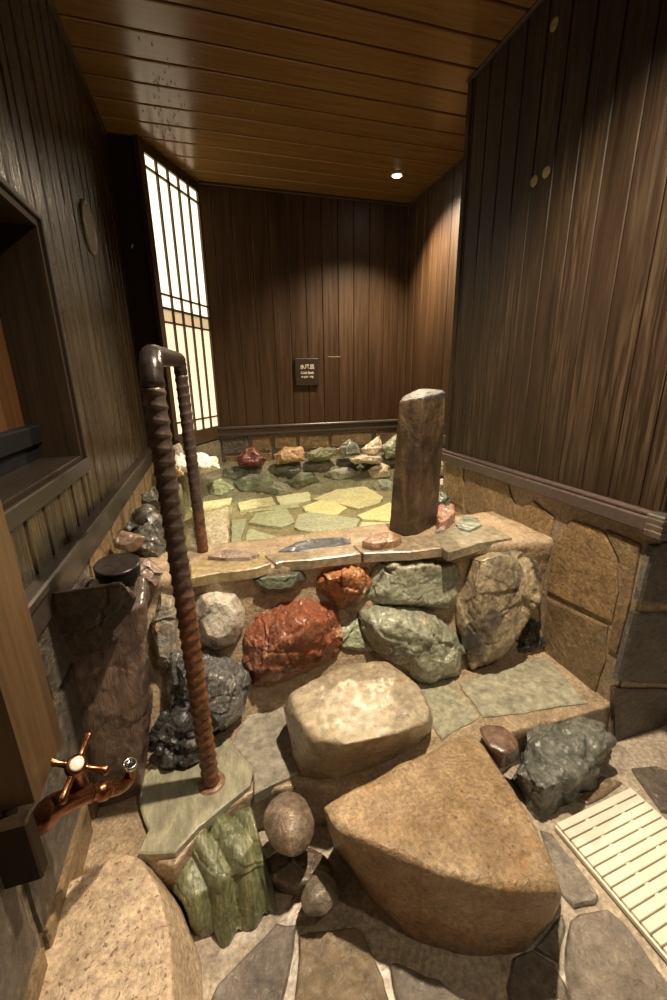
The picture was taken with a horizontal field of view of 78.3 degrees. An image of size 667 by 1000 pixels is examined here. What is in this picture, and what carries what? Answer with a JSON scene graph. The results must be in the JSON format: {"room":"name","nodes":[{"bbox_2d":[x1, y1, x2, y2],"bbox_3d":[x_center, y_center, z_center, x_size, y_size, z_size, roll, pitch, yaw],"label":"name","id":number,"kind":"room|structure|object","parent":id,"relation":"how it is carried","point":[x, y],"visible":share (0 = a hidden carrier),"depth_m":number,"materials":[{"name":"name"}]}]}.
{"room":"spa","nodes":[
{"label":"spa","id":0,"kind":"room"},
{"bbox_2d":[0,0,155,999],"bbox_3d":[-0.688,-0.184,0.821,0.130,2.400,4.400,-6,17,-15],"label":"wall","id":1,"kind":"structure","parent":0,"point":[53,151],"depth_m":1.15,"materials":[{"name":"wood"}]},
{"bbox_2d":[0,810,47,888],"bbox_3d":[-0.558,0.527,0.582,0.241,0.116,0.024,-6,17,-15],"label":"trim","id":2,"kind":"structure","parent":1,"relation":"attached to","point":[23,859],"depth_m":0.60,"materials":[{"name":"wood"}]},
{"bbox_2d":[0,499,62,810],"bbox_3d":[-0.589,-0.390,0.382,0.248,1.753,0.118,-6,17,-15],"label":"wooden post","id":3,"kind":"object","parent":1,"relation":"attached to","point":[30,733],"depth_m":0.60,"materials":[{"name":"wood"}]},
{"bbox_2d":[0,175,90,532],"bbox_3d":[-0.693,-0.294,0.762,0.154,0.654,0.754,-6,17,-15],"label":"window","id":4,"kind":"structure","parent":1,"relation":"in","point":[43,452],"depth_m":1.05,"materials":[{"name":"wood"}]},
{"bbox_2d":[33,731,136,835],"bbox_3d":[-0.439,0.502,0.709,0.104,0.188,0.206,15,23,42],"label":"water tap","id":5,"kind":"object","parent":1,"relation":"attached to","point":[77,792],"visible":0.84,"depth_m":0.69,"materials":[{"name":"orange metal"}]},
{"bbox_2d":[79,199,96,254],"bbox_3d":[-0.894,-0.995,1.500,0.010,0.172,0.172,-6,17,-15],"label":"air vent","id":6,"kind":"object","parent":1,"relation":"in","point":[87,222],"visible":1,"depth_m":1.48,"materials":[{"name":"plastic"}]},
{"bbox_2d":[24,447,152,638],"bbox_3d":[-0.763,0.036,1.374,0.060,0.082,2.340,-6,17,-15],"label":"trim","id":7,"kind":"structure","parent":1,"relation":"attached to","point":[65,567],"depth_m":1.01,"materials":[{"name":"wood"}]},
{"bbox_2d":[105,133,221,505],"bbox_3d":[-0.960,-0.710,2.583,0.448,2.400,0.480,-6,17,-15],"label":"wall","id":8,"kind":"structure","parent":0,"point":[120,148],"depth_m":2.15,"materials":[{"name":"wood"}]},
{"bbox_2d":[132,134,220,447],"bbox_3d":[-0.895,-1.120,2.485,0.027,1.563,0.552,3,17,14],"label":"window","id":9,"kind":"structure","parent":8,"relation":"in","point":[169,199],"depth_m":2.40,"materials":[{"name":"beige"}]},
{"bbox_2d":[183,489,391,546],"bbox_3d":[-0.077,0.221,2.434,1.946,0.277,1.800,-6,17,-15],"label":"floor","id":10,"kind":"structure","parent":0,"point":[189,530],"depth_m":2.38,"materials":[{"name":"stone"}]},
{"bbox_2d":[119,481,185,553],"bbox_3d":[-0.805,0.229,1.935,0.248,0.390,1.301,-6,17,-15],"label":"bank","id":11,"kind":"object","parent":10,"relation":"on","point":[153,487],"visible":0.03,"depth_m":2.30,"materials":[{"name":"stone"}]},
{"bbox_2d":[123,506,148,531],"bbox_3d":[-0.749,0.099,1.569,0.090,0.154,0.163,-6,17,-15],"label":"edge stone","id":12,"kind":"object","parent":11,"relation":"on","point":[131,524],"visible":0.38,"depth_m":1.50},
{"bbox_2d":[139,490,159,511],"bbox_3d":[-0.780,0.006,1.758,0.084,0.120,0.144,-6,17,-15],"label":"edge stone","id":13,"kind":"object","parent":11,"relation":"on","point":[149,499],"visible":0.8,"depth_m":1.71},
{"bbox_2d":[133,508,166,557],"bbox_3d":[-0.637,0.145,1.464,0.130,0.244,0.245,-4,17,-11],"label":"edge stone","id":14,"kind":"object","parent":11,"relation":"on","point":[149,526],"visible":0.54,"depth_m":1.37,"materials":[{"name":"stone"}]},
{"bbox_2d":[174,444,186,473],"bbox_3d":[-0.898,-0.238,2.415,0.107,0.187,0.205,-6,17,-15],"label":"stone","id":15,"kind":"object","parent":11,"relation":"on","point":[179,456],"visible":0.57,"depth_m":2.34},
{"bbox_2d":[175,463,185,476],"bbox_3d":[-0.872,-0.163,2.273,0.092,0.115,0.191,-8,18,-23],"label":"stone","id":16,"kind":"object","parent":11,"relation":"on","point":[179,470],"visible":0.46,"depth_m":2.21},
{"bbox_2d":[190,498,231,545],"bbox_3d":[-0.653,0.098,2.223,0.231,0.093,0.681,-6,17,-15],"label":"step","id":17,"kind":"structure","parent":10,"relation":"on","point":[217,513],"depth_m":2.16,"materials":[{"name":"stone"}]},
{"bbox_2d":[231,519,246,541],"bbox_3d":[-0.504,0.176,2.105,0.082,0.024,0.425,-3,17,-6],"label":"flagstone","id":18,"kind":"object","parent":10,"relation":"on","point":[238,526],"visible":0.75,"depth_m":2.15,"materials":[{"name":"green stone"}]},
{"bbox_2d":[238,497,275,511],"bbox_3d":[-0.487,0.028,2.598,0.229,0.024,0.217,-6,17,-15],"label":"flagstone","id":19,"kind":"object","parent":10,"relation":"on","point":[253,504],"visible":0.9,"depth_m":2.56,"materials":[{"name":"yellow stone"}]},
{"bbox_2d":[245,528,275,539],"bbox_3d":[-0.349,0.206,2.001,0.179,0.024,0.367,-2,17,-3],"label":"flagstone","id":20,"kind":"object","parent":10,"relation":"on","point":[252,534],"visible":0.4,"depth_m":2.06,"materials":[{"name":"green stone"}]},
{"bbox_2d":[249,508,294,528],"bbox_3d":[-0.357,0.110,2.317,0.246,0.025,0.318,-6,17,-15],"label":"flagstone","id":21,"kind":"object","parent":10,"relation":"on","point":[278,518],"visible":0.98,"depth_m":2.28,"materials":[{"name":"green stone"}]},
{"bbox_2d":[246,502,299,513],"bbox_3d":[-0.364,0.051,2.518,0.346,0.024,0.100,-6,17,-15],"label":"flagstone","id":22,"kind":"object","parent":10,"relation":"on","point":[291,506],"visible":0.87,"depth_m":2.50,"materials":[{"name":"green stone"}]},
{"bbox_2d":[186,452,394,505],"bbox_3d":[-0.256,-0.086,2.971,1.911,0.383,0.534,-6,17,-15],"label":"bank","id":23,"kind":"object","parent":10,"relation":"on","point":[326,484],"visible":0.16,"depth_m":2.91,"materials":[{"name":"stone"}]},
{"bbox_2d":[184,452,220,475],"bbox_3d":[-0.803,-0.216,2.492,0.228,0.158,0.211,-4,17,-10],"label":"stone","id":24,"kind":"object","parent":23,"relation":"on","point":[206,464],"visible":0.61,"depth_m":2.42,"materials":[{"name":"stone"}]},
{"bbox_2d":[207,479,233,495],"bbox_3d":[-0.764,-0.076,2.729,0.140,0.119,0.161,14,22,40],"label":"submerged stone","id":25,"kind":"object","parent":23,"relation":"on","point":[219,487],"visible":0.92,"depth_m":2.69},
{"bbox_2d":[223,466,250,479],"bbox_3d":[-0.676,-0.181,2.850,0.200,0.106,0.116,-6,17,-15],"label":"submerged stone","id":26,"kind":"object","parent":23,"relation":"on","point":[236,472],"visible":0.84,"depth_m":2.81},
{"bbox_2d":[235,448,265,465],"bbox_3d":[-0.569,-0.296,2.831,0.218,0.120,0.126,-6,17,-15],"label":"stone","id":27,"kind":"object","parent":23,"relation":"on","point":[249,456],"visible":1,"depth_m":2.79,"materials":[{"name":"stone"}]},
{"bbox_2d":[234,474,278,490],"bbox_3d":[-0.520,-0.114,2.811,0.316,0.123,0.155,-5,17,-13],"label":"submerged stone","id":28,"kind":"object","parent":23,"relation":"on","point":[250,482],"visible":0.82,"depth_m":2.77,"materials":[{"name":"stone"}]},
{"bbox_2d":[264,481,292,495],"bbox_3d":[-0.369,-0.072,2.792,0.188,0.108,0.120,2,17,11],"label":"submerged stone","id":29,"kind":"object","parent":23,"relation":"on","point":[276,488],"visible":0.83,"depth_m":2.75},
{"bbox_2d":[273,447,304,464],"bbox_3d":[-0.314,-0.317,2.912,0.232,0.125,0.122,-6,17,-15],"label":"stone","id":30,"kind":"object","parent":23,"relation":"on","point":[287,455],"visible":1,"depth_m":2.88,"materials":[{"name":"stone"}]},
{"bbox_2d":[274,466,303,477],"bbox_3d":[-0.319,-0.194,2.932,0.208,0.099,0.088,4,17,17],"label":"submerged stone","id":31,"kind":"object","parent":23,"relation":"on","point":[291,472],"visible":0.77,"depth_m":2.90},
{"bbox_2d":[283,473,319,488],"bbox_3d":[-0.231,-0.130,2.883,0.248,0.110,0.113,-10,19,-29],"label":"submerged stone","id":32,"kind":"object","parent":23,"relation":"on","point":[299,481],"visible":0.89,"depth_m":2.84,"materials":[{"name":"stone"}]},
{"bbox_2d":[305,448,334,461],"bbox_3d":[-0.095,-0.329,2.975,0.226,0.099,0.119,-6,18,-18],"label":"stone","id":33,"kind":"object","parent":23,"relation":"on","point":[320,454],"visible":1,"depth_m":2.94,"materials":[{"name":"stone"}]},
{"bbox_2d":[324,466,359,480],"bbox_3d":[0.056,-0.188,2.991,0.259,0.115,0.124,-11,19,-29],"label":"submerged stone","id":34,"kind":"object","parent":23,"relation":"on","point":[343,472],"visible":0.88,"depth_m":2.95,"materials":[{"name":"stone"}]},
{"bbox_2d":[338,440,360,457],"bbox_3d":[0.118,-0.381,3.027,0.168,0.129,0.123,-6,17,-15],"label":"rock","id":35,"kind":"object","parent":23,"relation":"on","point":[347,449],"visible":1,"depth_m":2.99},
{"bbox_2d":[349,456,382,463],"bbox_3d":[0.240,-0.286,2.984,0.260,0.073,0.112,-6,17,-15],"label":"rock","id":36,"kind":"object","parent":23,"relation":"on","point":[363,459],"visible":1,"depth_m":2.95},
{"bbox_2d":[360,435,380,456],"bbox_3d":[0.282,-0.398,3.076,0.167,0.168,0.129,-8,18,-23],"label":"rock","id":37,"kind":"object","parent":23,"relation":"on","point":[371,448],"visible":0.92,"depth_m":3.04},
{"bbox_2d":[368,462,390,478],"bbox_3d":[0.352,-0.218,3.067,0.195,0.119,0.147,-6,17,-15],"label":"submerged stone","id":38,"kind":"object","parent":23,"relation":"on","point":[381,470],"visible":0.95,"depth_m":3.02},
{"bbox_2d":[369,479,392,490],"bbox_3d":[0.354,-0.085,2.952,0.188,0.131,0.136,4,18,17],"label":"submerged stone","id":39,"kind":"object","parent":23,"relation":"on","point":[383,484],"visible":0.55,"depth_m":2.91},
{"bbox_2d":[382,436,395,458],"bbox_3d":[0.452,-0.402,3.119,0.158,0.186,0.130,-6,18,-18],"label":"rock","id":40,"kind":"object","parent":23,"relation":"on","point":[388,449],"visible":0.69,"depth_m":3.08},
{"bbox_2d":[275,492,310,504],"bbox_3d":[-0.247,0.001,2.675,0.242,0.025,0.279,-6,17,-15],"label":"flagstone","id":41,"kind":"object","parent":10,"relation":"on","point":[303,498],"visible":0.87,"depth_m":2.67,"materials":[{"name":"yellow stone"}]},
{"bbox_2d":[284,530,309,535],"bbox_3d":[-0.182,0.202,2.006,0.180,0.024,0.220,5,18,19],"label":"flagstone","id":42,"kind":"object","parent":10,"relation":"on","point":[290,532],"visible":0.27,"depth_m":2.08,"materials":[{"name":"brown stone"}]},
{"bbox_2d":[302,500,346,515],"bbox_3d":[-0.042,0.051,2.502,0.263,0.024,0.255,9,20,31],"label":"flagstone","id":43,"kind":"object","parent":10,"relation":"on","point":[321,506],"visible":0.86,"depth_m":2.47,"materials":[{"name":"beige stone"}]},
{"bbox_2d":[294,512,359,531],"bbox_3d":[-0.043,0.131,2.234,0.394,0.024,0.293,5,18,19],"label":"flagstone","id":44,"kind":"object","parent":10,"relation":"on","point":[309,521],"visible":0.66,"depth_m":2.22,"materials":[{"name":"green stone"}]},
{"bbox_2d":[313,487,382,510],"bbox_3d":[0.172,-0.027,2.747,0.419,0.025,0.503,12,21,36],"label":"flagstone","id":45,"kind":"object","parent":10,"relation":"on","point":[356,498],"visible":0.81,"depth_m":2.67,"materials":[{"name":"yellow stone"}]},
{"bbox_2d":[357,503,390,521],"bbox_3d":[0.263,0.074,2.410,0.234,0.024,0.346,2,17,9],"label":"flagstone","id":46,"kind":"object","parent":10,"relation":"on","point":[382,513],"visible":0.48,"depth_m":2.34,"materials":[{"name":"beige stone"}]},
{"bbox_2d":[360,522,389,526],"bbox_3d":[0.224,0.165,2.108,0.214,0.024,0.261,2,17,10],"label":"flagstone","id":47,"kind":"object","parent":10,"relation":"on","point":[362,523],"visible":0.22,"depth_m":2.20,"materials":[{"name":"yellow stone"}]},
{"bbox_2d":[440,475,462,515],"bbox_3d":[0.741,0.104,2.412,0.395,0.320,1.269,-1,17,-1],"label":"bank","id":48,"kind":"object","parent":10,"relation":"on","point":[442,476],"visible":0.01,"depth_m":2.04,"materials":[{"name":"stone"}]},
{"bbox_2d":[439,477,442,493],"bbox_3d":[0.616,-0.059,2.432,0.134,0.142,0.168,-6,17,-15],"label":"rock","id":49,"kind":"object","parent":48,"relation":"on","point":[441,479],"visible":0.12,"depth_m":2.36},
{"bbox_2d":[440,461,443,475],"bbox_3d":[0.702,-0.244,2.695,0.098,0.174,0.176,-6,17,-15],"label":"rock","id":50,"kind":"object","parent":48,"relation":"on","point":[442,462],"visible":0.13,"depth_m":2.63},
{"bbox_2d":[438,493,450,505],"bbox_3d":[0.553,0.011,2.164,0.127,0.095,0.170,-4,17,-12],"label":"rock","id":51,"kind":"object","parent":48,"relation":"on","point":[443,499],"visible":0.33,"depth_m":2.10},
{"bbox_2d":[47,0,543,205],"bbox_3d":[0.633,-1.472,0.825,2.868,0.054,4.360,-6,17,-15],"label":"ceiling","id":52,"kind":"structure","parent":0,"point":[345,66],"depth_m":1.66,"materials":[{"name":"wood"}]},
{"bbox_2d":[128,38,379,160],"bbox_3d":[-0.313,-1.753,1.864,1.118,0.011,0.639,-6,17,-15],"label":"water droplets","id":53,"kind":"object","parent":52,"relation":"attached to","point":[138,38],"visible":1,"depth_m":1.84,"materials":[{"name":"white"}]},
{"bbox_2d":[391,172,402,178],"bbox_3d":[0.380,-1.938,2.453,0.072,0.011,0.072,-6,17,-15],"label":"recessed light","id":54,"kind":"object","parent":52,"relation":"in","point":[395,175],"visible":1,"depth_m":2.44,"materials":[{"name":"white glass"}]},
{"bbox_2d":[197,182,407,461],"bbox_3d":[-0.169,-0.867,3.067,1.678,2.400,0.112,-6,17,-15],"label":"wall","id":55,"kind":"structure","parent":0,"point":[289,277],"depth_m":2.88,"materials":[{"name":"wood"}]},
{"bbox_2d":[295,358,318,385],"bbox_3d":[-0.192,-0.931,2.982,0.173,0.187,0.017,-6,17,-15],"label":"wall sign","id":56,"kind":"object","parent":55,"relation":"attached to","point":[306,369],"visible":1,"depth_m":2.98,"materials":[{"name":"wood"}]},
{"bbox_2d":[217,419,397,436],"bbox_3d":[-0.141,-0.553,3.115,1.458,0.066,0.050,-6,17,-15],"label":"trim","id":57,"kind":"structure","parent":55,"relation":"attached to","point":[388,423],"depth_m":3.08,"materials":[{"name":"wood"}]},
{"bbox_2d":[135,511,552,737],"bbox_3d":[0.018,0.409,1.527,1.558,0.537,0.529,-6,17,-15],"label":"wall","id":58,"kind":"structure","parent":0,"point":[525,540],"depth_m":1.36,"materials":[{"name":"stone"}]},
{"bbox_2d":[113,531,146,553],"bbox_3d":[-0.660,0.140,1.336,0.098,0.090,0.095,-6,17,-15],"label":"edge stone","id":59,"kind":"object","parent":58,"relation":"on","point":[127,542],"visible":0.98,"depth_m":1.30,"materials":[{"name":"stone"}]},
{"bbox_2d":[151,593,178,669],"bbox_3d":[-0.507,0.391,1.255,0.081,0.229,0.180,-6,17,-15],"label":"rock","id":60,"kind":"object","parent":58,"relation":"attached to","point":[164,623],"depth_m":1.20,"materials":[{"name":"stone"}]},
{"bbox_2d":[138,556,166,592],"bbox_3d":[-0.548,0.226,1.225,0.096,0.131,0.162,-6,17,-15],"label":"edge stone","id":61,"kind":"object","parent":60,"relation":"on","point":[155,574],"visible":0.74,"depth_m":1.17,"materials":[{"name":"stone"}]},
{"bbox_2d":[195,592,244,649],"bbox_3d":[-0.357,0.364,1.287,0.157,0.196,0.196,-3,17,-7],"label":"rock","id":62,"kind":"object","parent":58,"relation":"attached to","point":[220,615],"depth_m":1.22,"materials":[{"name":"stone"}]},
{"bbox_2d":[252,564,369,609],"bbox_3d":[-0.087,0.288,1.368,0.424,0.181,0.193,-6,17,-15],"label":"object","id":63,"kind":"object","parent":58,"relation":"attached to","point":[347,587],"depth_m":1.32,"materials":[{"name":"stone"}]},
{"bbox_2d":[189,555,270,586],"bbox_3d":[-0.330,0.211,1.307,0.249,0.034,0.147,-6,17,-15],"label":"ledge slab","id":64,"kind":"object","parent":63,"relation":"on","point":[204,571],"visible":0.68,"depth_m":1.26,"materials":[{"name":"yellow stone"}]},
{"bbox_2d":[207,548,259,561],"bbox_3d":[-0.319,0.202,1.333,0.163,0.063,0.086,5,18,19],"label":"ledge stone","id":65,"kind":"object","parent":63,"relation":"on","point":[229,555],"visible":0.44,"depth_m":1.31,"materials":[{"name":"stone"}]},
{"bbox_2d":[265,544,360,569],"bbox_3d":[-0.068,0.194,1.353,0.304,0.034,0.088,-6,17,-15],"label":"ledge slab","id":66,"kind":"object","parent":63,"relation":"on","point":[343,554],"visible":0.96,"depth_m":1.33,"materials":[{"name":"beige stone"}]},
{"bbox_2d":[278,536,352,552],"bbox_3d":[-0.060,0.171,1.453,0.307,0.048,0.100,-8,18,-22],"label":"ledge stone","id":67,"kind":"object","parent":63,"relation":"on","point":[317,543],"visible":0.43,"depth_m":1.44,"materials":[{"name":"stone"}]},
{"bbox_2d":[362,532,400,550],"bbox_3d":[0.164,0.163,1.420,0.157,0.078,0.095,-6,17,-15],"label":"rock","id":68,"kind":"object","parent":63,"relation":"on","point":[383,541],"visible":0.56,"depth_m":1.38,"materials":[{"name":"stone"}]},
{"bbox_2d":[353,535,441,561],"bbox_3d":[0.229,0.171,1.415,0.304,0.034,0.128,-6,17,-15],"label":"ledge slab","id":69,"kind":"object","parent":63,"relation":"on","point":[416,547],"visible":0.75,"depth_m":1.38,"materials":[{"name":"beige stone"}]},
{"bbox_2d":[342,617,372,651],"bbox_3d":[0.076,0.463,1.429,0.136,0.144,0.138,-6,17,-15],"label":"rock","id":70,"kind":"object","parent":58,"relation":"attached to","point":[354,639],"depth_m":1.37,"materials":[{"name":"stone"}]},
{"bbox_2d":[365,560,457,607],"bbox_3d":[0.287,0.294,1.485,0.390,0.228,0.209,-5,17,-12],"label":"rock","id":71,"kind":"object","parent":58,"relation":"attached to","point":[417,582],"depth_m":1.39,"materials":[{"name":"stone"}]},
{"bbox_2d":[389,389,444,535],"bbox_3d":[0.329,-0.136,1.540,0.245,0.539,0.163,-6,17,-15],"label":"post","id":72,"kind":"object","parent":58,"relation":"on","point":[421,412],"visible":1,"depth_m":1.48,"materials":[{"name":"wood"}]},
{"bbox_2d":[435,526,445,533],"bbox_3d":[0.402,0.130,1.531,0.031,0.060,0.081,8,19,27],"label":"rock","id":73,"kind":"object","parent":58,"relation":"on","point":[441,529],"visible":0.41,"depth_m":1.51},
{"bbox_2d":[436,504,454,529],"bbox_3d":[0.447,0.087,1.638,0.080,0.085,0.271,3,17,13],"label":"rock","id":74,"kind":"object","parent":58,"relation":"on","point":[446,513],"visible":0.65,"depth_m":1.61,"materials":[{"name":"stone"}]},
{"bbox_2d":[454,516,483,531],"bbox_3d":[0.527,0.111,1.594,0.109,0.070,0.181,12,21,36],"label":"rock","id":75,"kind":"object","parent":58,"relation":"on","point":[468,524],"visible":0.55,"depth_m":1.55,"materials":[{"name":"stone"}]},
{"bbox_2d":[431,527,511,560],"bbox_3d":[0.487,0.144,1.481,0.294,0.034,0.207,-6,17,-15],"label":"ledge slab","id":76,"kind":"object","parent":58,"relation":"on","point":[455,543],"visible":0.8,"depth_m":1.44,"materials":[{"name":"grey stone"}]},
{"bbox_2d":[84,651,609,906],"bbox_3d":[0.088,0.758,1.341,1.583,0.200,0.603,-6,17,-15],"label":"step","id":77,"kind":"structure","parent":0,"point":[119,828],"depth_m":1.07,"materials":[{"name":"stone"}]},
{"bbox_2d":[149,707,196,764],"bbox_3d":[-0.448,0.666,1.187,0.155,0.155,0.199,-6,17,-15],"label":"rock","id":78,"kind":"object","parent":77,"relation":"on","point":[175,740],"depth_m":1.12,"materials":[{"name":"stone"}]},
{"bbox_2d":[139,344,224,795],"bbox_3d":[-0.393,0.172,1.143,0.072,1.124,0.578,-6,17,-15],"label":"handrail","id":79,"kind":"object","parent":77,"relation":"on","point":[153,359],"visible":0.95,"depth_m":0.89,"materials":[{"name":"brown metal"}]},
{"bbox_2d":[139,738,253,863],"bbox_3d":[-0.342,0.749,1.046,0.281,0.034,0.259,-8,18,-23],"label":"stone slab","id":80,"kind":"object","parent":77,"relation":"on","point":[173,809],"visible":0.85,"depth_m":1.02,"materials":[{"name":"green stone"}]},
{"bbox_2d":[233,707,299,803],"bbox_3d":[-0.201,0.711,1.180,0.174,0.034,0.291,-6,17,-15],"label":"paving slab","id":81,"kind":"object","parent":77,"relation":"on","point":[263,738],"visible":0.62,"depth_m":1.15,"materials":[{"name":"grey stone"}]},
{"bbox_2d":[168,550,539,734],"bbox_3d":[0.160,0.422,1.387,1.355,0.448,0.284,-6,17,-15],"label":"rocks","id":82,"kind":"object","parent":77,"relation":"on","point":[499,589],"depth_m":1.34},
{"bbox_2d":[284,661,432,778],"bbox_3d":[0.098,0.624,1.173,0.460,0.215,0.308,-6,17,-15],"label":"boulder","id":83,"kind":"object","parent":77,"relation":"on","point":[353,718],"visible":0.98,"depth_m":1.07,"materials":[{"name":"beige stone"}]},
{"bbox_2d":[412,680,479,740],"bbox_3d":[0.359,0.664,1.326,0.169,0.034,0.248,-6,17,-15],"label":"paving slab","id":84,"kind":"object","parent":77,"relation":"on","point":[452,711],"visible":0.68,"depth_m":1.30,"materials":[{"name":"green stone"}]},
{"bbox_2d":[480,725,518,767],"bbox_3d":[0.459,0.694,1.147,0.104,0.101,0.109,10,20,33],"label":"pebble","id":85,"kind":"object","parent":77,"relation":"on","point":[503,747],"visible":0.99,"depth_m":1.12,"materials":[{"name":"brown stone"}]},
{"bbox_2d":[459,656,587,717],"bbox_3d":[0.628,0.645,1.377,0.387,0.034,0.229,-6,17,-15],"label":"paving slab","id":86,"kind":"object","parent":77,"relation":"on","point":[528,686],"visible":0.86,"depth_m":1.36,"materials":[{"name":"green stone"}]},
{"bbox_2d":[515,617,543,655],"bbox_3d":[0.725,0.520,1.598,0.168,0.168,0.160,-10,19,-28],"label":"rock","id":87,"kind":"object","parent":77,"relation":"on","point":[529,640],"depth_m":1.54,"materials":[{"name":"stone"}]},
{"bbox_2d":[181,726,666,999],"bbox_3d":[0.943,1.067,0.606,2.868,0.120,2.400,-6,17,-15],"label":"floor","id":88,"kind":"structure","parent":0,"point":[467,977],"depth_m":0.89,"materials":[{"name":"stone"}]},
{"bbox_2d":[52,574,151,811],"bbox_3d":[-0.553,0.521,1.054,0.213,0.767,0.252,-6,17,-15],"label":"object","id":89,"kind":"object","parent":88,"relation":"on","point":[104,626],"visible":0.84,"depth_m":0.99,"materials":[{"name":"stone"}]},
{"bbox_2d":[93,553,140,586],"bbox_3d":[-0.528,0.177,1.008,0.103,0.064,0.104,-6,17,-15],"label":"round lid","id":90,"kind":"object","parent":89,"relation":"on","point":[117,567],"visible":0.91,"depth_m":0.99,"materials":[{"name":"wood"}]},
{"bbox_2d":[39,854,203,999],"bbox_3d":[-0.419,0.879,0.800,0.316,0.233,0.459,-6,17,-15],"label":"boulder","id":91,"kind":"object","parent":88,"relation":"on","point":[121,934],"visible":0.87,"depth_m":0.74,"materials":[{"name":"stone"}]},
{"bbox_2d":[169,804,274,949],"bbox_3d":[-0.262,0.861,0.948,0.224,0.170,0.222,-6,17,-15],"label":"boulder","id":92,"kind":"object","parent":88,"relation":"on","point":[224,888],"visible":0.93,"depth_m":0.91,"materials":[{"name":"stone"}]},
{"bbox_2d":[211,923,296,999],"bbox_3d":[-0.165,0.959,0.813,0.146,0.024,0.199,2,17,10],"label":"paver","id":93,"kind":"object","parent":88,"relation":"on","point":[263,973],"visible":1,"depth_m":0.82,"materials":[{"name":"stone"}]},
{"bbox_2d":[269,846,334,896],"bbox_3d":[-0.080,0.882,1.000,0.159,0.067,0.132,-6,17,-15],"label":"pebble","id":94,"kind":"object","parent":88,"relation":"on","point":[290,875],"visible":0.61,"depth_m":0.96,"materials":[{"name":"stone"}]},
{"bbox_2d":[263,791,313,856],"bbox_3d":[-0.105,0.771,0.967,0.116,0.128,0.152,-6,17,-15],"label":"pebble","id":95,"kind":"object","parent":94,"relation":"on","point":[288,820],"visible":1,"depth_m":0.93,"materials":[{"name":"stone"}]},
{"bbox_2d":[301,864,338,916],"bbox_3d":[-0.034,0.879,0.920,0.087,0.110,0.112,-6,17,-15],"label":"pebble","id":96,"kind":"object","parent":88,"relation":"on","point":[319,896],"visible":1,"depth_m":0.88,"materials":[{"name":"stone"}]},
{"bbox_2d":[295,927,388,999],"bbox_3d":[0.021,0.958,0.809,0.201,0.024,0.170,-1,17,0],"label":"paver","id":97,"kind":"object","parent":88,"relation":"on","point":[340,964],"visible":1,"depth_m":0.82,"materials":[{"name":"stone"}]},
{"bbox_2d":[390,963,460,999],"bbox_3d":[0.196,0.964,0.780,0.163,0.024,0.112,-1,17,1],"label":"paver","id":98,"kind":"object","parent":88,"relation":"on","point":[408,984],"visible":1,"depth_m":0.80,"materials":[{"name":"stone"}]},
{"bbox_2d":[324,736,560,955],"bbox_3d":[0.263,0.785,0.989,0.547,0.290,0.396,2,17,8],"label":"boulder","id":99,"kind":"object","parent":88,"relation":"on","point":[441,842],"visible":1,"depth_m":0.84,"materials":[{"name":"stone"}]},
{"bbox_2d":[507,950,568,999],"bbox_3d":[0.393,0.955,0.799,0.120,0.024,0.109,0,17,2],"label":"paver","id":100,"kind":"object","parent":88,"relation":"on","point":[532,976],"visible":1,"depth_m":0.80,"materials":[{"name":"stone"}]},
{"bbox_2d":[535,915,565,962],"bbox_3d":[0.472,0.934,0.866,0.102,0.024,0.037,-12,20,-32],"label":"paver","id":101,"kind":"object","parent":88,"relation":"on","point":[549,946],"visible":1,"depth_m":0.86,"materials":[{"name":"stone"}]},
{"bbox_2d":[506,705,616,823],"bbox_3d":[0.683,0.750,1.242,0.444,0.189,0.228,-13,21,-35],"label":"boulder","id":102,"kind":"object","parent":88,"relation":"on","point":[556,763],"visible":0.98,"depth_m":1.15,"materials":[{"name":"grey stone"}]},
{"bbox_2d":[540,830,597,908],"bbox_3d":[0.549,0.894,0.995,0.079,0.023,0.163,-6,17,-15],"label":"paver","id":103,"kind":"object","parent":88,"relation":"on","point":[576,889],"visible":0.87,"depth_m":0.97,"materials":[{"name":"stone"}]},
{"bbox_2d":[577,776,621,805],"bbox_3d":[0.758,0.836,1.178,0.162,0.023,0.041,-9,19,-25],"label":"paver","id":104,"kind":"object","parent":88,"relation":"on","point":[607,785],"visible":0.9,"depth_m":1.17,"materials":[{"name":"stone"}]},
{"bbox_2d":[554,788,666,962],"bbox_3d":[0.845,0.941,0.780,0.288,0.018,0.760,-7,18,-19],"label":"duckboard","id":105,"kind":"object","parent":88,"relation":"on","point":[622,837],"visible":1,"depth_m":1.01,"materials":[{"name":"wood"}]},
{"bbox_2d":[564,909,666,999],"bbox_3d":[0.533,0.947,0.818,0.236,0.024,0.190,-2,17,-3],"label":"paver","id":106,"kind":"object","parent":88,"relation":"on","point":[603,960],"visible":1,"depth_m":0.82,"materials":[{"name":"stone"}]},
{"bbox_2d":[631,766,666,813],"bbox_3d":[0.967,0.834,1.175,0.148,0.024,0.145,0,17,3],"label":"paver","id":107,"kind":"object","parent":88,"relation":"on","point":[653,779],"visible":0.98,"depth_m":1.19,"materials":[{"name":"stone"}]},
{"bbox_2d":[404,162,462,474],"bbox_3d":[0.773,-0.757,2.656,0.112,2.400,1.460,-6,17,-15],"label":"wall","id":108,"kind":"structure","parent":0,"point":[435,216],"depth_m":2.70,"materials":[{"name":"wood"}]},
{"bbox_2d":[402,206,410,396],"bbox_3d":[0.543,-1.361,3.086,0.018,1.476,0.018,-6,17,-15],"label":"trim","id":109,"kind":"structure","parent":108,"relation":"attached to","point":[409,207],"depth_m":3.04,"materials":[{"name":"wood"}]},
{"bbox_2d":[442,0,666,740],"bbox_3d":[1.318,-0.278,1.738,1.291,2.806,1.098,-6,17,-15],"label":"wall","id":110,"kind":"structure","parent":0,"point":[558,360],"depth_m":1.31,"materials":[{"name":"wood"}]},
{"bbox_2d":[442,448,666,539],"bbox_3d":[1.321,-0.139,1.769,1.295,0.066,1.135,-6,17,-15],"label":"trim","id":111,"kind":"structure","parent":110,"relation":"attached to","point":[653,524],"depth_m":1.34,"materials":[{"name":"wood"}]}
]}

